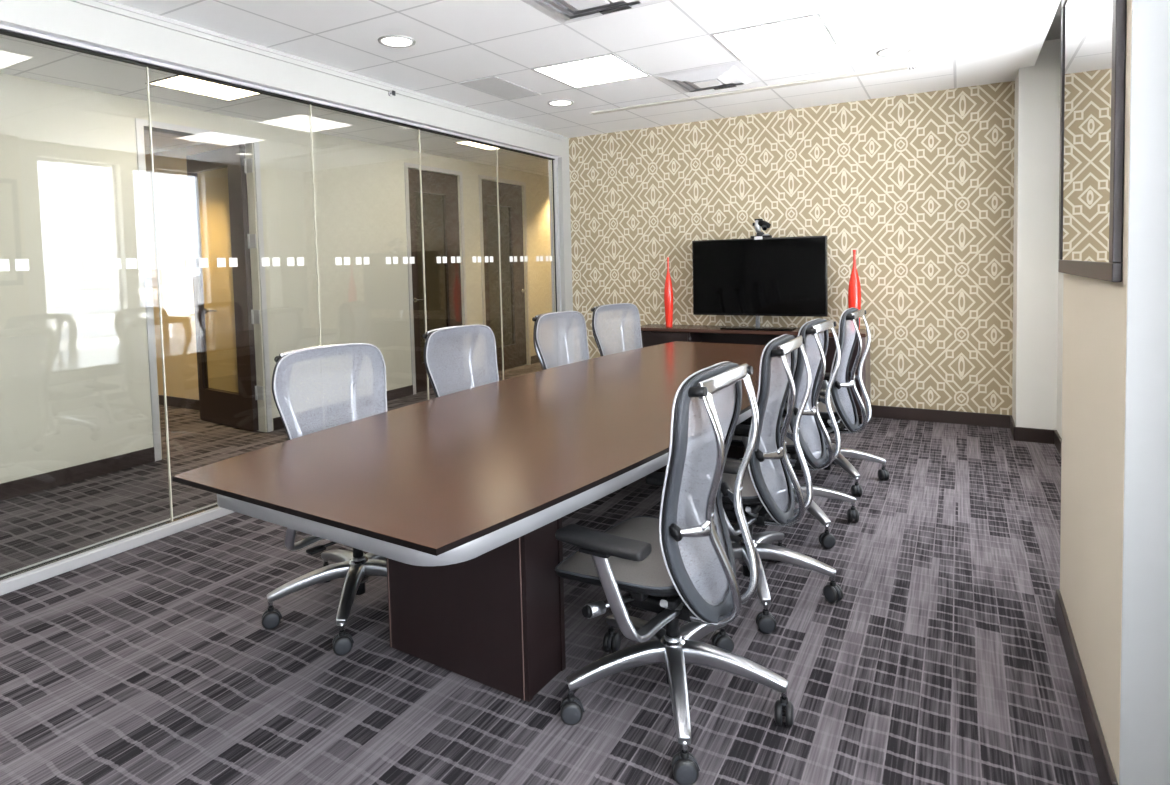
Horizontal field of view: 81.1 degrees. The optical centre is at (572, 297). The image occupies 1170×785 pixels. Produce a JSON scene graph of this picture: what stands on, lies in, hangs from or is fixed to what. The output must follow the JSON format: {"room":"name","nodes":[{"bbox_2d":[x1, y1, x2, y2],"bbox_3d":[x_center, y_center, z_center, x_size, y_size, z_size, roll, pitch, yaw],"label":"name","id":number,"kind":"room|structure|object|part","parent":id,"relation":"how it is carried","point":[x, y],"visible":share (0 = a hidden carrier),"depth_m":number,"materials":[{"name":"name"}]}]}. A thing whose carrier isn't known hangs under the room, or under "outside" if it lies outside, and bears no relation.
{"room":"conference room","nodes":[
{"label":"conference room","id":0,"kind":"room"},
{"bbox_2d":[144,130,218,154],"bbox_3d":[-5.411,-1.311,4.411,3.430,0.020,5.900,0,3,29],"label":"ceiling","id":1,"kind":"structure","parent":0,"point":[161,142],"depth_m":6.31,"materials":[{"name":"tile"}]},
{"bbox_2d":[145,141,238,399],"bbox_3d":[-5.447,-0.041,4.456,3.530,2.600,5.800,0,3,29],"label":"wall","id":2,"kind":"structure","parent":0,"point":[170,166],"depth_m":6.70,"materials":[{"name":"paint"}]},
{"bbox_2d":[159,395,199,409],"bbox_3d":[-4.011,1.052,6.905,3.430,0.100,0.014,0,3,29],"label":"baseboard","id":3,"kind":"structure","parent":2,"relation":"attached to","point":[172,401],"depth_m":6.85,"materials":[{"name":"brown wood"}]},
{"bbox_2d":[0,34,548,175],"bbox_3d":[-1.735,-1.496,5.773,1.390,0.020,11.900,0,3,29],"label":"ceiling","id":4,"kind":"structure","parent":0,"point":[19,57],"depth_m":5.04,"materials":[{"name":"tile"}]},
{"bbox_2d":[145,75,259,100],"bbox_3d":[-2.369,-1.405,4.538,0.588,0.005,0.588,0,3,29],"label":"recessed light","id":5,"kind":"object","parent":4,"relation":"in","point":[176,82],"visible":0.61,"depth_m":4.57,"materials":[{"name":"white paint"}]},
{"bbox_2d":[453,141,499,149],"bbox_3d":[-0.790,-1.565,6.926,0.588,0.005,0.588,0,3,29],"label":"recessed light","id":6,"kind":"object","parent":4,"relation":"in","point":[467,143],"visible":0.35,"depth_m":7.01,"materials":[{"name":"white paint"}]},
{"bbox_2d":[0,73,552,483],"bbox_3d":[-2.362,-0.275,6.207,0.120,2.738,11.900,0,3,29],"label":"wall","id":7,"kind":"structure","parent":0,"point":[75,379],"depth_m":4.78,"materials":[{"name":"beige paint"}]},
{"bbox_2d":[135,118,272,460],"bbox_3d":[-2.864,-0.070,5.318,0.142,2.445,0.970,0,3,29],"label":"door frame","id":8,"kind":"structure","parent":7,"relation":"attached to","point":[255,216],"depth_m":5.62,"materials":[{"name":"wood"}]},
{"bbox_2d":[186,144,263,430],"bbox_3d":[-3.007,-0.079,5.946,0.979,2.386,0.107,1,4,35],"label":"door","id":9,"kind":"structure","parent":7,"relation":"in","point":[234,409],"depth_m":5.77,"materials":[{"name":"brown wood"}]},
{"bbox_3d":[-3.278,0.119,6.180,0.141,0.051,0.062,1,4,35],"label":"handle","id":10,"kind":"part","parent":9,"relation":"part of","materials":[{"name":"metal"}]},
{"bbox_2d":[0,351,553,500],"bbox_3d":[-2.271,1.040,6.240,0.014,0.105,11.900,0,3,29],"label":"baseboard","id":11,"kind":"structure","parent":7,"relation":"attached to","point":[32,484],"depth_m":4.70,"materials":[{"name":"brown wood"}]},
{"bbox_2d":[408,168,463,391],"bbox_3d":[-1.510,-0.201,7.617,0.107,2.386,0.852,0,3,29],"label":"door","id":12,"kind":"structure","parent":7,"relation":"in","point":[439,190],"depth_m":7.65,"materials":[{"name":"brown wood"}]},
{"bbox_3d":[-1.566,-0.230,7.582,0.006,1.850,0.500,0,3,29],"label":"glass","id":13,"kind":"part","parent":12,"relation":"part of","materials":[{"name":"clear glass"}]},
{"bbox_2d":[404,162,468,394],"bbox_3d":[-1.552,-0.221,7.639,0.142,2.445,0.950,0,3,29],"label":"door frame","id":14,"kind":"structure","parent":7,"relation":"attached to","point":[406,165],"depth_m":7.70,"materials":[{"name":"wood"}]},
{"bbox_2d":[478,175,530,375],"bbox_3d":[-0.911,-0.294,8.773,0.142,2.445,1.020,0,3,29],"label":"door frame","id":15,"kind":"structure","parent":7,"relation":"attached to","point":[480,177],"depth_m":9.09,"materials":[{"name":"wood"}]},
{"bbox_2d":[482,180,526,370],"bbox_3d":[-0.869,-0.275,8.751,0.107,2.386,0.922,0,3,29],"label":"door","id":16,"kind":"structure","parent":7,"relation":"in","point":[513,290],"depth_m":8.79,"materials":[{"name":"brown wood"}]},
{"bbox_3d":[-0.931,-0.273,8.705,0.006,1.790,0.540,0,3,29],"label":"glass","id":17,"kind":"part","parent":16,"relation":"part of","materials":[{"name":"clear glass"}]},
{"bbox_2d":[0,358,1100,784],"bbox_3d":[-1.297,1.096,5.693,9.350,0.001,11.900,0,3,29],"label":"floor","id":18,"kind":"structure","parent":0,"point":[941,659],"depth_m":2.34,"materials":[{"name":"carpet"}]},
{"bbox_2d":[0,503,234,595],"bbox_3d":[-2.032,1.187,3.716,0.105,0.056,7.730,0,3,29],"label":"trim","id":19,"kind":"structure","parent":18,"relation":"on","point":[17,579],"depth_m":3.28,"materials":[{"name":"white metal"}]},
{"bbox_2d":[262,343,386,655],"bbox_3d":[-0.870,0.714,2.722,0.674,1.044,0.687,1,4,41],"label":"mesh office chair","id":20,"kind":"object","parent":18,"relation":"on","point":[356,567],"visible":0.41,"depth_m":2.66,"materials":[{"name":"grey fabric"}]},
{"bbox_3d":[-0.989,0.805,2.559,0.118,0.259,0.284,-1,3,10],"label":"arm post","id":21,"kind":"part","parent":20,"relation":"part of","materials":[{"name":"metal"}]},
{"bbox_3d":[-1.013,1.113,2.650,0.319,0.121,0.059,-3,3,-25],"label":"leg","id":22,"kind":"part","parent":20,"relation":"part of","materials":[{"name":"metal"}]},
{"bbox_3d":[-0.900,0.920,2.551,0.042,0.022,0.192,1,4,37],"label":"height lever","id":23,"kind":"part","parent":20,"relation":"part of","materials":[{"name":"black plastic"}]},
{"bbox_3d":[-0.972,0.566,2.781,0.213,0.738,0.405,1,4,38],"label":"frame","id":24,"kind":"part","parent":20,"relation":"part of","materials":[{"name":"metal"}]},
{"bbox_3d":[-0.831,1.113,2.548,0.059,0.121,0.319,-2,3,-7],"label":"leg","id":25,"kind":"part","parent":20,"relation":"part of","materials":[{"name":"metal"}]},
{"bbox_2d":[422,324,498,397],"bbox_3d":[-0.477,0.666,3.475,0.687,1.044,0.695,1,4,35],"label":"mesh office chair","id":26,"kind":"object","parent":18,"relation":"on","point":[475,330],"visible":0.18,"depth_m":3.60,"materials":[{"name":"grey plastic"}]},
{"bbox_3d":[-0.571,0.517,3.536,0.213,0.738,0.405,1,4,35],"label":"frame","id":27,"kind":"part","parent":26,"relation":"part of","materials":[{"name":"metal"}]},
{"bbox_2d":[172,341,819,701],"bbox_3d":[0.252,0.806,3.349,1.356,0.741,3.710,0,3,32],"label":"conference table","id":28,"kind":"object","parent":18,"relation":"on","point":[465,496],"visible":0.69,"depth_m":2.19,"materials":[{"name":"brown wood"}]},
{"bbox_3d":[-0.393,0.917,2.248,0.610,0.638,0.022,0,3,32],"label":"pedestal panel","id":29,"kind":"part","parent":28,"relation":"part of","materials":[{"name":"brown wood"}]},
{"bbox_3d":[-0.294,0.907,2.404,0.610,0.638,0.022,0,3,32],"label":"pedestal panel","id":30,"kind":"part","parent":28,"relation":"part of","materials":[{"name":"brown wood"}]},
{"bbox_3d":[0.727,0.800,4.008,0.610,0.638,0.022,0,3,32],"label":"pedestal panel","id":31,"kind":"part","parent":28,"relation":"part of","materials":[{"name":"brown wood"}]},
{"bbox_2d":[532,311,589,369],"bbox_3d":[0.030,0.613,4.307,0.683,1.040,0.688,1,4,38],"label":"mesh office chair","id":32,"kind":"object","parent":18,"relation":"on","point":[538,319],"visible":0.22,"depth_m":4.45,"materials":[{"name":"grey plastic"}]},
{"bbox_3d":[-0.072,0.461,4.398,0.213,0.738,0.405,1,4,38],"label":"frame","id":33,"kind":"part","parent":32,"relation":"part of","materials":[{"name":"metal"}]},
{"bbox_2d":[591,303,642,356],"bbox_3d":[0.404,0.566,5.015,0.689,1.044,0.675,-4,4,-43],"label":"mesh office chair","id":34,"kind":"object","parent":18,"relation":"on","point":[596,310],"visible":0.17,"depth_m":5.18,"materials":[{"name":"black plastic"}]},
{"bbox_3d":[0.329,0.416,5.098,0.405,0.738,0.213,-4,4,-43],"label":"frame","id":35,"kind":"part","parent":34,"relation":"part of","materials":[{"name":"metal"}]},
{"bbox_2d":[555,361,793,784],"bbox_3d":[0.318,0.717,2.077,0.695,1.044,0.716,0,3,32],"label":"mesh office chair","id":36,"kind":"object","parent":18,"relation":"on","point":[664,564],"visible":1,"depth_m":1.97,"materials":[{"name":"grey plastic"}]},
{"bbox_3d":[0.108,0.902,2.020,0.188,0.045,0.040,-4,4,-38],"label":"tension knob","id":37,"kind":"part","parent":36,"relation":"part of","materials":[{"name":"metal"}]},
{"bbox_3d":[0.136,1.115,2.051,0.319,0.121,0.059,-2,3,-15],"label":"leg","id":38,"kind":"part","parent":36,"relation":"part of","materials":[{"name":"metal"}]},
{"bbox_3d":[0.212,0.799,2.135,0.413,0.039,0.500,0,3,32],"label":"seat","id":39,"kind":"part","parent":36,"relation":"part of","materials":[{"name":"grey fabric"}]},
{"bbox_3d":[0.202,0.809,1.909,0.284,0.259,0.118,-3,3,-30],"label":"arm post","id":40,"kind":"part","parent":36,"relation":"part of","materials":[{"name":"metal"}]},
{"bbox_3d":[0.412,0.787,2.241,0.118,0.259,0.284,-1,3,4],"label":"arm post","id":41,"kind":"part","parent":36,"relation":"part of","materials":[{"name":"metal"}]},
{"bbox_3d":[0.326,0.248,1.798,0.052,0.033,0.028,0,3,32],"label":"knob","id":42,"kind":"part","parent":36,"relation":"part of","materials":[{"name":"black plastic"}]},
{"bbox_3d":[0.409,0.571,1.996,0.213,0.738,0.405,0,3,32],"label":"frame","id":43,"kind":"part","parent":36,"relation":"part of","materials":[{"name":"metal"}]},
{"bbox_3d":[0.532,0.226,2.124,0.052,0.033,0.028,0,3,32],"label":"knob","id":44,"kind":"part","parent":36,"relation":"part of","materials":[{"name":"black plastic"}]},
{"bbox_2d":[661,334,842,633],"bbox_3d":[0.731,0.671,2.776,0.694,1.044,0.705,0,3,30],"label":"mesh office chair","id":45,"kind":"object","parent":18,"relation":"on","point":[761,483],"visible":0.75,"depth_m":2.67,"materials":[{"name":"black plastic"}]},
{"bbox_3d":[0.520,0.857,2.714,0.188,0.045,0.040,-4,4,-40],"label":"tension knob","id":46,"kind":"part","parent":45,"relation":"part of","materials":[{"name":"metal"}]},
{"bbox_3d":[0.618,0.763,2.607,0.284,0.259,0.118,-3,3,-32],"label":"arm post","id":47,"kind":"part","parent":45,"relation":"part of","materials":[{"name":"metal"}]},
{"bbox_3d":[0.620,0.753,2.833,0.413,0.039,0.500,0,3,30],"label":"seat","id":48,"kind":"part","parent":45,"relation":"part of","materials":[{"name":"grey fabric"}]},
{"bbox_3d":[0.545,1.069,2.753,0.319,0.121,0.059,-2,3,-14],"label":"leg","id":49,"kind":"part","parent":45,"relation":"part of","materials":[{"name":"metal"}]},
{"bbox_3d":[0.814,0.741,2.948,0.118,0.259,0.284,-1,3,2],"label":"arm post","id":50,"kind":"part","parent":45,"relation":"part of","materials":[{"name":"metal"}]},
{"bbox_3d":[0.746,0.202,2.502,0.052,0.033,0.028,0,3,30],"label":"knob","id":51,"kind":"part","parent":45,"relation":"part of","materials":[{"name":"black plastic"}]},
{"bbox_3d":[0.821,0.525,2.703,0.213,0.738,0.405,0,3,30],"label":"frame","id":52,"kind":"part","parent":45,"relation":"part of","materials":[{"name":"metal"}]},
{"bbox_2d":[641,324,870,423],"bbox_3d":[1.532,0.638,6.050,2.000,0.740,0.359,0,3,29],"label":"credenza","id":53,"kind":"object","parent":18,"relation":"on","point":[651,334],"visible":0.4,"depth_m":5.90,"materials":[{"name":"brown wood"}]},
{"bbox_3d":[0.823,0.622,6.260,0.490,0.615,0.018,0,3,29],"label":"cabinet door","id":54,"kind":"part","parent":53,"relation":"part of","materials":[{"name":"brown wood"}]},
{"bbox_2d":[664,257,672,326],"bbox_3d":[0.888,-0.054,6.340,0.084,0.645,0.084,-3,3,-21],"label":"bottle vase","id":55,"kind":"object","parent":53,"relation":"on","point":[668,289],"visible":1,"depth_m":6.32,"materials":[{"name":"red glass"}]},
{"bbox_2d":[692,236,827,330],"bbox_3d":[1.597,-0.122,5.917,1.150,0.787,0.240,0,3,29],"label":"television","id":56,"kind":"object","parent":53,"relation":"on","point":[777,276],"visible":0.98,"depth_m":5.87,"materials":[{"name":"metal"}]},
{"bbox_2d":[750,219,771,239],"bbox_3d":[1.611,-0.590,5.856,0.170,0.177,0.120,0,3,29],"label":"camera","id":57,"kind":"object","parent":56,"relation":"on","point":[759,223],"visible":1,"depth_m":5.85,"materials":[{"name":"black plastic"}]},
{"bbox_3d":[1.591,-0.619,5.889,0.087,0.122,0.069,0,3,29],"label":"camera arm","id":58,"kind":"part","parent":57,"relation":"part of","materials":[{"name":"metal"}]},
{"bbox_3d":[2.077,0.627,5.552,0.490,0.615,0.018,0,3,29],"label":"cabinet door","id":59,"kind":"part","parent":53,"relation":"part of","materials":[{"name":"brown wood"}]},
{"bbox_2d":[848,250,860,331],"bbox_3d":[2.280,-0.058,5.530,0.100,0.665,0.100,0,3,29],"label":"bottle vase","id":60,"kind":"object","parent":53,"relation":"on","point":[854,289],"visible":0.83,"depth_m":5.50,"materials":[{"name":"red glass"}]},
{"bbox_2d":[730,318,858,548],"bbox_3d":[1.080,0.628,3.494,0.661,1.040,0.691,1,4,34],"label":"mesh office chair","id":61,"kind":"object","parent":18,"relation":"on","point":[813,327],"visible":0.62,"depth_m":3.34,"materials":[{"name":"black plastic"}]},
{"bbox_3d":[1.007,0.708,3.537,0.413,0.039,0.500,1,4,34],"label":"seat","id":62,"kind":"part","parent":61,"relation":"part of","materials":[{"name":"grey fabric"}]},
{"bbox_3d":[0.990,0.718,3.311,0.284,0.259,0.118,-3,3,-28],"label":"arm post","id":63,"kind":"part","parent":61,"relation":"part of","materials":[{"name":"metal"}]},
{"bbox_3d":[1.145,1.025,3.323,0.059,0.121,0.319,-2,3,-14],"label":"leg","id":64,"kind":"part","parent":61,"relation":"part of","materials":[{"name":"metal"}]},
{"bbox_3d":[1.112,0.157,3.196,0.052,0.033,0.028,1,4,34],"label":"knob","id":65,"kind":"part","parent":61,"relation":"part of","materials":[{"name":"black plastic"}]},
{"bbox_3d":[1.200,0.481,3.392,0.213,0.738,0.405,1,4,34],"label":"frame","id":66,"kind":"part","parent":61,"relation":"part of","materials":[{"name":"metal"}]},
{"bbox_2d":[769,308,889,496],"bbox_3d":[1.539,0.583,4.165,0.689,1.040,0.690,0,3,32],"label":"mesh office chair","id":67,"kind":"object","parent":18,"relation":"on","point":[840,408],"visible":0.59,"depth_m":4.03,"materials":[{"name":"black plastic"}]},
{"bbox_3d":[1.453,0.663,4.204,0.413,0.039,0.500,0,3,32],"label":"seat","id":68,"kind":"part","parent":67,"relation":"part of","materials":[{"name":"grey fabric"}]},
{"bbox_3d":[1.390,0.981,4.086,0.319,0.121,0.059,-3,3,-26],"label":"leg","id":69,"kind":"part","parent":67,"relation":"part of","materials":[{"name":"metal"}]},
{"bbox_3d":[1.443,0.673,3.978,0.284,0.259,0.118,-3,3,-30],"label":"arm post","id":70,"kind":"part","parent":67,"relation":"part of","materials":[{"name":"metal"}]},
{"bbox_3d":[1.652,0.651,4.311,0.118,0.259,0.284,-1,3,4],"label":"arm post","id":71,"kind":"part","parent":67,"relation":"part of","materials":[{"name":"metal"}]},
{"bbox_3d":[1.575,0.981,3.990,0.059,0.121,0.319,-2,3,-8],"label":"leg","id":72,"kind":"part","parent":67,"relation":"part of","materials":[{"name":"metal"}]},
{"bbox_3d":[1.567,0.112,3.867,0.052,0.033,0.028,0,3,32],"label":"knob","id":73,"kind":"part","parent":67,"relation":"part of","materials":[{"name":"black plastic"}]},
{"bbox_3d":[1.650,0.436,4.065,0.213,0.738,0.405,0,3,32],"label":"frame","id":74,"kind":"part","parent":67,"relation":"part of","materials":[{"name":"metal"}]},
{"bbox_2d":[548,137,573,364],"bbox_3d":[0.870,-0.447,8.816,0.160,2.658,4.170,0,3,29],"label":"wall","id":75,"kind":"structure","parent":0,"point":[563,162],"depth_m":7.00,"materials":[{"name":"white paint"}]},
{"bbox_2d":[0,67,172,520],"bbox_3d":[-2.377,0.025,3.091,0.013,2.353,1.005,0,3,29],"label":"window","id":76,"kind":"structure","parent":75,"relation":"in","point":[20,264],"depth_m":3.48,"materials":[{"name":"clear glass"}]},
{"bbox_2d":[186,104,324,429],"bbox_3d":[-1.884,-0.032,3.963,0.013,2.353,1.003,0,3,29],"label":"window","id":77,"kind":"structure","parent":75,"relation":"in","point":[190,262],"depth_m":4.34,"materials":[{"name":"clear glass"}]},
{"bbox_2d":[0,21,562,366],"bbox_3d":[-2.051,-0.021,3.648,0.160,2.376,7.730,0,3,29],"label":"trim","id":78,"kind":"structure","parent":75,"relation":"attached to","point":[9,29],"depth_m":4.24,"materials":[{"name":"metal"}]},
{"bbox_2d":[0,0,562,156],"bbox_3d":[-2.076,-1.323,3.578,0.176,0.233,7.730,0,3,29],"label":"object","id":79,"kind":"structure","parent":75,"relation":"attached to","point":[107,23],"depth_m":3.83,"materials":[{"name":"white paint"}]},
{"bbox_2d":[335,129,428,399],"bbox_3d":[-1.391,-0.088,4.836,0.013,2.353,1.005,0,3,29],"label":"window","id":80,"kind":"structure","parent":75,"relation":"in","point":[338,259],"depth_m":5.22,"materials":[{"name":"clear glass"}]},
{"bbox_2d":[388,91,395,95],"bbox_3d":[-1.271,-1.437,4.801,0.042,0.034,0.032,0,3,29],"label":"sprinkler head","id":81,"kind":"object","parent":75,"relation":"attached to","point":[390,93],"visible":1,"depth_m":4.80},
{"bbox_2d":[437,147,503,379],"bbox_3d":[-0.897,-0.145,5.710,0.013,2.353,1.005,0,3,29],"label":"window","id":82,"kind":"structure","parent":75,"relation":"in","point":[473,257],"depth_m":6.11,"materials":[{"name":"clear glass"}]},
{"bbox_2d":[510,160,556,366],"bbox_3d":[-0.418,-0.200,6.557,0.013,2.353,0.945,0,3,29],"label":"window","id":83,"kind":"structure","parent":75,"relation":"in","point":[511,257],"depth_m":6.93,"materials":[{"name":"clear glass"}]},
{"bbox_2d":[109,0,1060,137],"bbox_3d":[-0.260,-1.426,2.631,3.950,0.020,7.880,0,3,29],"label":"ceiling","id":84,"kind":"structure","parent":0,"point":[954,43],"depth_m":4.07,"materials":[{"name":"tile"}]},
{"bbox_2d":[378,35,415,47],"bbox_3d":[-1.002,-1.458,3.889,0.210,0.007,0.210,0,3,29],"label":"recessed light","id":85,"kind":"object","parent":84,"relation":"in","point":[395,41],"visible":1,"depth_m":3.88,"materials":[{"name":"white paint"}]},
{"bbox_2d":[458,76,540,99],"bbox_3d":[-0.526,-1.526,4.991,0.310,0.006,0.600,0,3,29],"label":"ceiling vent","id":86,"kind":"object","parent":84,"relation":"in","point":[495,86],"visible":1,"depth_m":4.96,"materials":[{"name":"metal"}]},
{"bbox_2d":[548,100,573,105],"bbox_3d":[-0.099,-1.561,5.477,0.210,0.007,0.210,0,3,29],"label":"recessed light","id":87,"kind":"object","parent":84,"relation":"in","point":[553,102],"visible":1,"depth_m":5.46,"materials":[{"name":"white paint"}]},
{"bbox_2d":[531,53,650,87],"bbox_3d":[0.131,-1.525,4.620,0.598,0.004,0.598,0,3,29],"label":"recessed light","id":88,"kind":"object","parent":84,"relation":"in","point":[608,68],"visible":1,"depth_m":4.59,"materials":[{"name":"white paint"}]},
{"bbox_2d":[524,0,666,23],"bbox_3d":[0.063,-1.435,3.261,0.596,0.042,0.596,0,3,29],"label":"ceiling vent","id":89,"kind":"object","parent":84,"relation":"in","point":[562,11],"visible":1,"depth_m":3.40,"materials":[{"name":"white metal"}]},
{"bbox_3d":[0.064,-1.417,3.262,0.170,0.006,0.170,0,3,29],"label":"plate","id":90,"kind":"part","parent":89,"relation":"part of","materials":[{"name":"white metal"}]},
{"bbox_2d":[654,62,760,92],"bbox_3d":[0.962,-1.538,4.851,0.596,0.042,0.596,0,3,29],"label":"ceiling vent","id":91,"kind":"object","parent":84,"relation":"in","point":[685,81],"visible":1,"depth_m":4.75,"materials":[{"name":"white metal"}]},
{"bbox_3d":[0.962,-1.520,4.851,0.170,0.006,0.170,0,3,29],"label":"plate","id":92,"kind":"part","parent":91,"relation":"part of","materials":[{"name":"white metal"}]},
{"bbox_2d":[590,64,915,114],"bbox_3d":[1.246,-1.589,5.256,2.490,0.041,0.070,0,3,29],"label":"screen housing","id":93,"kind":"object","parent":84,"relation":"attached to","point":[912,66],"visible":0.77,"depth_m":5.13,"materials":[{"name":"beige metal"}]},
{"bbox_2d":[710,13,836,60],"bbox_3d":[1.193,-1.521,4.020,0.598,0.004,0.598,0,3,29],"label":"recessed light","id":94,"kind":"object","parent":84,"relation":"in","point":[811,31],"visible":1,"depth_m":3.99,"materials":[{"name":"white paint"}]},
{"bbox_2d":[876,46,912,56],"bbox_3d":[2.027,-1.554,4.310,0.210,0.007,0.210,0,3,29],"label":"recessed light","id":95,"kind":"object","parent":84,"relation":"in","point":[895,50],"visible":1,"depth_m":4.31,"materials":[{"name":"white paint"}]},
{"bbox_2d":[569,81,1014,414],"bbox_3d":[1.888,-0.424,6.085,4.300,2.838,0.120,0,3,29],"label":"wall","id":96,"kind":"structure","parent":0,"point":[920,185],"depth_m":5.72,"materials":[{"name":"paper"}]},
{"bbox_2d":[871,405,1009,427],"bbox_3d":[1.697,0.946,6.204,3.860,0.100,0.014,0,3,29],"label":"baseboard","id":97,"kind":"structure","parent":96,"relation":"attached to","point":[930,415],"depth_m":5.48,"materials":[{"name":"brown wood"}]},
{"bbox_2d":[1012,39,1060,429],"bbox_3d":[3.441,-0.382,4.910,0.440,2.798,0.400,0,3,29],"label":"wall column","id":98,"kind":"structure","parent":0,"point":[1037,87],"depth_m":4.79,"materials":[{"name":"grey paint"}]},
{"bbox_2d":[1010,415,1053,443],"bbox_3d":[3.378,0.965,5.025,0.254,0.100,0.414,0,3,29],"label":"baseboard","id":99,"kind":"structure","parent":98,"relation":"attached to","point":[1024,434],"depth_m":4.86,"materials":[{"name":"brown wood"}]},
{"bbox_2d":[1057,272,1063,438],"bbox_3d":[1.691,-0.192,1.609,0.160,2.838,7.880,0,3,29],"label":"wall","id":100,"kind":"structure","parent":0,"point":[1060,275],"depth_m":4.63,"materials":[{"name":"grey paint"}]},
{"bbox_2d":[1045,1,1060,40],"bbox_3d":[1.605,-1.509,1.572,0.362,0.160,7.880,0,3,29],"label":"trim","id":101,"kind":"structure","parent":100,"relation":"attached to","point":[1054,32],"depth_m":4.43,"materials":[{"name":"white paint"}]},
{"bbox_2d":[1054,430,1061,456],"bbox_3d":[2.712,1.053,3.603,0.014,0.100,2.750,0,3,29],"label":"baseboard","id":102,"kind":"structure","parent":100,"relation":"attached to","point":[1057,439],"depth_m":4.63,"materials":[{"name":"brown wood"}]},
{"bbox_2d":[1060,0,1169,784],"bbox_3d":[1.714,-0.186,1.885,0.470,2.798,1.078,0,3,29],"label":"wall pier","id":103,"kind":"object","parent":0,"point":[1115,535],"visible":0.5,"depth_m":1.56,"materials":[{"name":"beige paint"}]},
{"bbox_2d":[1055,587,1117,784],"bbox_3d":[1.659,1.160,2.014,0.284,0.100,1.087,0,3,29],"label":"baseboard","id":104,"kind":"object","parent":103,"relation":"attached to","point":[1106,774],"visible":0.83,"depth_m":1.95,"materials":[{"name":"brown wood"}]},
{"bbox_2d":[1058,0,1126,281],"bbox_3d":[1.494,-0.546,1.991,0.019,0.965,0.990,0,3,29],"label":"mirror","id":105,"kind":"object","parent":103,"relation":"attached to","point":[1093,32],"visible":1,"depth_m":1.86,"materials":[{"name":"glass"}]}
]}

